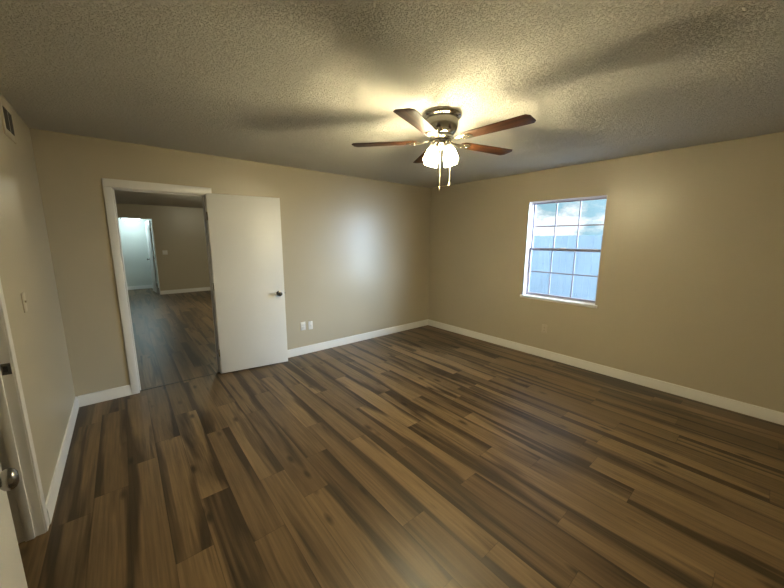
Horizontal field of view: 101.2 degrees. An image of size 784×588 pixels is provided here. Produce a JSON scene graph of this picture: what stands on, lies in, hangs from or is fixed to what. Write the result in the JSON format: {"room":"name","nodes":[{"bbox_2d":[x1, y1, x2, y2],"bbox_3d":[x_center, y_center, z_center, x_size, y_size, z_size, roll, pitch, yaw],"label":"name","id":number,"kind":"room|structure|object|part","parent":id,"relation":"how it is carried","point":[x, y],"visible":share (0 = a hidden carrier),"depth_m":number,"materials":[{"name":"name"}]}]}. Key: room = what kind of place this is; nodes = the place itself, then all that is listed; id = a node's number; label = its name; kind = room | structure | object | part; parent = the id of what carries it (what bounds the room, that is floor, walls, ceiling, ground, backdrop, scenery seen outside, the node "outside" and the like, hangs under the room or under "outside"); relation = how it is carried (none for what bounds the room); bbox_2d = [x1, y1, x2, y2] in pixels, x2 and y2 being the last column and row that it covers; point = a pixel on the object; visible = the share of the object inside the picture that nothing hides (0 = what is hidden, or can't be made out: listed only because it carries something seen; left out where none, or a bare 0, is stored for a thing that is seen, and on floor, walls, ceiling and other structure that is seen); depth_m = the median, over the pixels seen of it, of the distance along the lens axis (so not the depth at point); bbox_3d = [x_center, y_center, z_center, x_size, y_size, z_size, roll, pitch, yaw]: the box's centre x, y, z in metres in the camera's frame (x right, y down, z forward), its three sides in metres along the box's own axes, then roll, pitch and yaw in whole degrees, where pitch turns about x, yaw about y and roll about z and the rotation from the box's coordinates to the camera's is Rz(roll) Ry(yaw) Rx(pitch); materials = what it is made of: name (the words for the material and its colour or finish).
{"room":"empty bedroom","nodes":[
{"label":"empty bedroom","id":0,"kind":"room"},
{"bbox_2d":[0,93,74,502],"bbox_3d":[-1.488,0.174,0.981,0.140,2.440,4.720,-8,12,-39],"label":"wall","id":1,"kind":"structure","parent":0,"point":[26,265],"depth_m":2.08,"materials":[{"name":"beige paint"}]},
{"bbox_2d":[0,97,16,143],"bbox_3d":[-2.424,-1.091,2.032,0.011,0.215,0.290,-8,12,-39],"label":"air vent","id":2,"kind":"object","parent":1,"relation":"in","point":[5,111],"visible":1,"depth_m":2.01,"materials":[{"name":"metal"}]},
{"bbox_2d":[0,464,27,587],"bbox_3d":[-1.184,0.384,0.945,0.623,2.005,0.097,9,13,40],"label":"door","id":3,"kind":"structure","parent":1,"relation":"in","point":[12,575],"depth_m":1.03,"materials":[{"name":"white paint"}]},
{"bbox_3d":[-1.011,0.486,0.829,0.064,0.064,0.067,9,13,40],"label":"knob","id":4,"kind":"part","parent":3,"relation":"part of","materials":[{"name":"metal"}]},
{"bbox_2d":[21,292,27,312],"bbox_3d":[-2.148,0.048,1.885,0.014,0.114,0.070,-8,12,-39],"label":"light switch","id":5,"kind":"object","parent":1,"relation":"attached to","point":[24,301],"visible":1,"depth_m":1.87,"materials":[{"name":"white plastic"}]},
{"bbox_2d":[0,279,49,542],"bbox_3d":[-1.711,0.300,1.280,0.152,2.090,0.736,-8,12,-39],"label":"door frame","id":6,"kind":"structure","parent":1,"relation":"attached to","point":[27,503],"depth_m":1.62,"materials":[{"name":"white paint"}]},
{"bbox_3d":[-1.871,0.365,1.561,0.032,0.057,0.002,-8,12,-39],"label":"strike plate","id":7,"kind":"part","parent":6,"relation":"part of","materials":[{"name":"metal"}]},
{"bbox_2d":[46,396,78,523],"bbox_3d":[-2.420,1.115,2.391,0.014,0.106,1.640,-8,12,-39],"label":"baseboard","id":8,"kind":"structure","parent":1,"relation":"attached to","point":[53,492],"depth_m":2.15,"materials":[{"name":"white paint"}]},
{"bbox_2d":[118,218,157,286],"bbox_3d":[-7.975,-1.239,9.795,2.300,2.220,0.100,-8,12,-39],"label":"wall","id":9,"kind":"structure","parent":0,"point":[133,236],"depth_m":9.85,"materials":[{"name":"paint"}]},
{"bbox_2d":[127,284,158,289],"bbox_3d":[-7.943,-0.190,9.929,2.300,0.106,0.014,-8,12,-39],"label":"baseboard","id":10,"kind":"structure","parent":9,"relation":"attached to","point":[143,286],"depth_m":10.02,"materials":[{"name":"white paint"}]},
{"bbox_2d":[114,190,202,207],"bbox_3d":[-3.950,-2.016,6.353,6.100,0.060,6.860,-8,12,-39],"label":"ceiling","id":11,"kind":"structure","parent":0,"point":[122,197],"depth_m":7.39,"materials":[{"name":"white paint"}]},
{"bbox_2d":[116,203,209,290],"bbox_3d":[-6.150,-1.248,9.236,6.200,2.440,0.120,-8,12,-39],"label":"wall","id":12,"kind":"structure","parent":0,"point":[180,231],"depth_m":9.18,"materials":[{"name":"beige paint"}]},
{"bbox_2d":[118,217,160,294],"bbox_3d":[-6.848,-0.983,8.692,0.791,2.093,0.124,-8,12,-39],"label":"door frame","id":13,"kind":"structure","parent":12,"relation":"attached to","point":[118,217],"depth_m":8.83,"materials":[{"name":"white paint"}]},
{"bbox_2d":[145,221,158,292],"bbox_3d":[-6.886,-1.055,9.230,0.169,2.020,0.723,-9,13,-44],"label":"door","id":14,"kind":"structure","parent":12,"relation":"in","point":[151,259],"depth_m":9.13,"materials":[{"name":"white paint"}]},
{"bbox_2d":[160,287,210,294],"bbox_3d":[-6.151,-0.083,9.349,6.100,0.106,0.014,-8,12,-39],"label":"baseboard","id":15,"kind":"structure","parent":12,"relation":"attached to","point":[203,288],"depth_m":9.41,"materials":[{"name":"white paint"}]},
{"bbox_2d":[29,128,430,397],"bbox_3d":[-1.181,-0.396,4.351,4.986,2.440,0.140,-8,12,-39],"label":"wall","id":16,"kind":"structure","parent":0,"point":[356,250],"depth_m":4.01,"materials":[{"name":"beige paint"}]},
{"bbox_2d":[77,385,131,406],"bbox_3d":[-2.786,0.987,3.134,0.386,0.106,0.014,-8,12,-39],"label":"baseboard","id":17,"kind":"structure","parent":16,"relation":"attached to","point":[105,395],"depth_m":3.12,"materials":[{"name":"white paint"}]},
{"bbox_2d":[102,178,221,394],"bbox_3d":[-2.343,-0.071,3.426,0.882,2.098,0.176,-8,12,-39],"label":"door frame","id":18,"kind":"structure","parent":16,"relation":"attached to","point":[109,185],"depth_m":3.16,"materials":[{"name":"white paint"}]},
{"bbox_2d":[206,193,287,372],"bbox_3d":[-1.641,-0.100,3.746,0.778,2.018,0.101,-6,11,-31],"label":"door","id":19,"kind":"structure","parent":16,"relation":"in","point":[245,235],"depth_m":3.74,"materials":[{"name":"white paint"}]},
{"bbox_2d":[301,322,305,330],"bbox_3d":[-1.207,0.437,4.375,0.070,0.114,0.009,-8,12,-39],"label":"power outlet","id":20,"kind":"object","parent":16,"relation":"attached to","point":[303,326],"visible":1,"depth_m":4.37,"materials":[{"name":"white plastic"}]},
{"bbox_2d":[308,321,312,329],"bbox_3d":[-1.123,0.434,4.441,0.066,0.114,0.016,-8,12,-39],"label":"outlet","id":21,"kind":"object","parent":16,"relation":"attached to","point":[310,323],"visible":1,"depth_m":4.44,"materials":[{"name":"white plastic"}]},
{"bbox_2d":[288,319,427,357],"bbox_3d":[-0.649,0.699,4.889,3.410,0.106,0.014,-8,12,-39],"label":"baseboard","id":22,"kind":"structure","parent":16,"relation":"attached to","point":[351,339],"depth_m":4.92,"materials":[{"name":"white paint"}]},
{"bbox_2d":[0,0,783,187],"bbox_3d":[0.380,-1.309,2.302,4.706,0.060,4.720,-8,12,-39],"label":"ceiling","id":23,"kind":"structure","parent":0,"point":[289,83],"depth_m":1.73,"materials":[{"name":"white paint"}]},
{"bbox_2d":[352,106,535,190],"bbox_3d":[0.387,-1.010,2.303,1.261,0.530,1.234,-8,12,-39],"label":"ceiling fan","id":24,"kind":"object","parent":23,"relation":"hanging from","point":[440,123],"visible":1,"depth_m":2.21,"materials":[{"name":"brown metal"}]},
{"bbox_3d":[-0.052,-1.105,2.373,0.482,0.017,0.131,2,10,9],"label":"blade","id":25,"kind":"part","parent":24,"relation":"part of","materials":[{"name":"brown wood"}]},
{"bbox_3d":[0.165,-1.032,1.948,0.131,0.017,0.482,5,11,27],"label":"blade","id":26,"kind":"part","parent":24,"relation":"part of","materials":[{"name":"brown wood"}]},
{"bbox_3d":[0.291,-1.161,2.709,0.131,0.017,0.482,-1,10,-9],"label":"blade","id":27,"kind":"part","parent":24,"relation":"part of","materials":[{"name":"brown wood"}]},
{"bbox_3d":[0.275,-0.989,2.268,0.111,0.138,0.098,-8,12,-39],"label":"lamp shade","id":28,"kind":"part","parent":24,"relation":"part of","materials":[{"name":"white glass"}]},
{"bbox_3d":[0.295,-1.012,2.401,0.098,0.138,0.111,-8,12,-39],"label":"lamp shade","id":29,"kind":"part","parent":24,"relation":"part of","materials":[{"name":"white glass"}]},
{"bbox_3d":[0.431,-1.008,2.381,0.111,0.138,0.098,-8,12,-39],"label":"lamp shade","id":30,"kind":"part","parent":24,"relation":"part of","materials":[{"name":"white glass"}]},
{"bbox_3d":[0.410,-0.985,2.248,0.098,0.138,0.111,-8,12,-39],"label":"lamp shade","id":31,"kind":"part","parent":24,"relation":"part of","materials":[{"name":"white glass"}]},
{"bbox_3d":[0.720,-1.122,2.491,0.482,0.017,0.131,-5,11,-26],"label":"blade","id":32,"kind":"part","parent":24,"relation":"part of","materials":[{"name":"brown wood"}]},
{"bbox_3d":[0.643,-1.042,2.021,0.131,0.017,0.482,-9,13,-44],"label":"blade","id":33,"kind":"part","parent":24,"relation":"part of","materials":[{"name":"brown wood"}]},
{"bbox_2d":[18,288,783,587],"bbox_3d":[-2.966,0.653,5.593,6.100,0.060,13.470,-8,12,-39],"label":"floor","id":34,"kind":"structure","parent":0,"point":[427,456],"depth_m":2.15,"materials":[{"name":"brown wood"}]},
{"bbox_2d":[140,372,219,390],"bbox_3d":[-2.327,0.966,3.576,0.750,0.003,0.018,-8,12,-39],"label":"threshold","id":35,"kind":"object","parent":34,"relation":"on","point":[217,372],"visible":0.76,"depth_m":3.55,"materials":[{"name":"wood"}]},
{"bbox_2d":[428,132,783,412],"bbox_3d":[2.236,-0.328,4.041,0.140,2.440,4.720,-8,12,-39],"label":"wall","id":36,"kind":"structure","parent":0,"point":[690,294],"depth_m":3.33,"materials":[{"name":"beige paint"}]},
{"bbox_2d":[520,195,607,307],"bbox_3d":[2.155,-0.536,4.079,0.165,1.288,0.957,-8,12,-39],"label":"window","id":37,"kind":"structure","parent":36,"relation":"in","point":[532,205],"depth_m":4.19,"materials":[{"name":"white plastic"}]},
{"bbox_3d":[2.133,0.084,4.167,0.114,0.035,0.957,-8,12,-39],"label":"sill","id":38,"kind":"part","parent":37,"relation":"part of","materials":[{"name":"white paint"}]},
{"bbox_3d":[2.187,-0.266,4.152,0.022,0.636,0.877,-8,12,-39],"label":"sash","id":39,"kind":"part","parent":37,"relation":"part of","materials":[{"name":"grey plastic"}]},
{"bbox_2d":[530,251,597,296],"bbox_3d":[2.187,-0.262,4.153,0.012,0.584,0.841,-8,12,-39],"label":"grille","id":40,"kind":"object","parent":37,"relation":"attached to","point":[531,293],"depth_m":4.22,"materials":[{"name":"grey plastic"}]},
{"bbox_3d":[2.207,-0.855,4.067,0.020,0.626,0.877,-8,12,-39],"label":"sash","id":41,"kind":"part","parent":37,"relation":"part of","materials":[{"name":"grey plastic"}]},
{"bbox_2d":[534,201,603,248],"bbox_3d":[2.207,-0.862,4.066,0.012,0.580,0.841,-8,12,-39],"label":"grille","id":42,"kind":"object","parent":37,"relation":"attached to","point":[557,202],"depth_m":4.14,"materials":[{"name":"grey plastic"}]},
{"bbox_2d":[428,319,783,424],"bbox_3d":[2.172,0.830,4.188,0.014,0.106,4.720,-8,12,-39],"label":"baseboard","id":43,"kind":"structure","parent":36,"relation":"attached to","point":[759,412],"depth_m":3.55,"materials":[{"name":"white paint"}]},
{"bbox_3d":[-7.496,-2.266,9.044,2.500,0.060,1.580,-8,12,-39],"label":"ceiling","id":44,"kind":"structure","parent":0,"visible":0},
{"bbox_2d":[122,218,139,220],"bbox_3d":[-7.494,-2.179,9.246,0.410,0.178,0.410,-8,12,-39],"label":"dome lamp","id":45,"kind":"object","parent":44,"relation":"attached to","point":[125,219],"visible":0.33,"depth_m":9.13,"materials":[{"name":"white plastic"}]},
{"label":"outside","id":46,"kind":"structure","parent":0,"visible":0},
{"bbox_3d":[8.147,0.342,9.628,15.860,0.100,24.000,-8,12,-39],"label":"ground","id":47,"kind":"structure","parent":46,"visible":0},
{"bbox_2d":[529,235,602,299],"bbox_3d":[5.611,-0.292,6.985,0.063,1.953,9.410,-8,12,-39],"label":"fence","id":48,"kind":"object","parent":47,"relation":"on","point":[586,263],"visible":0.14,"depth_m":8.26,"materials":[{"name":"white wood"}]}
]}

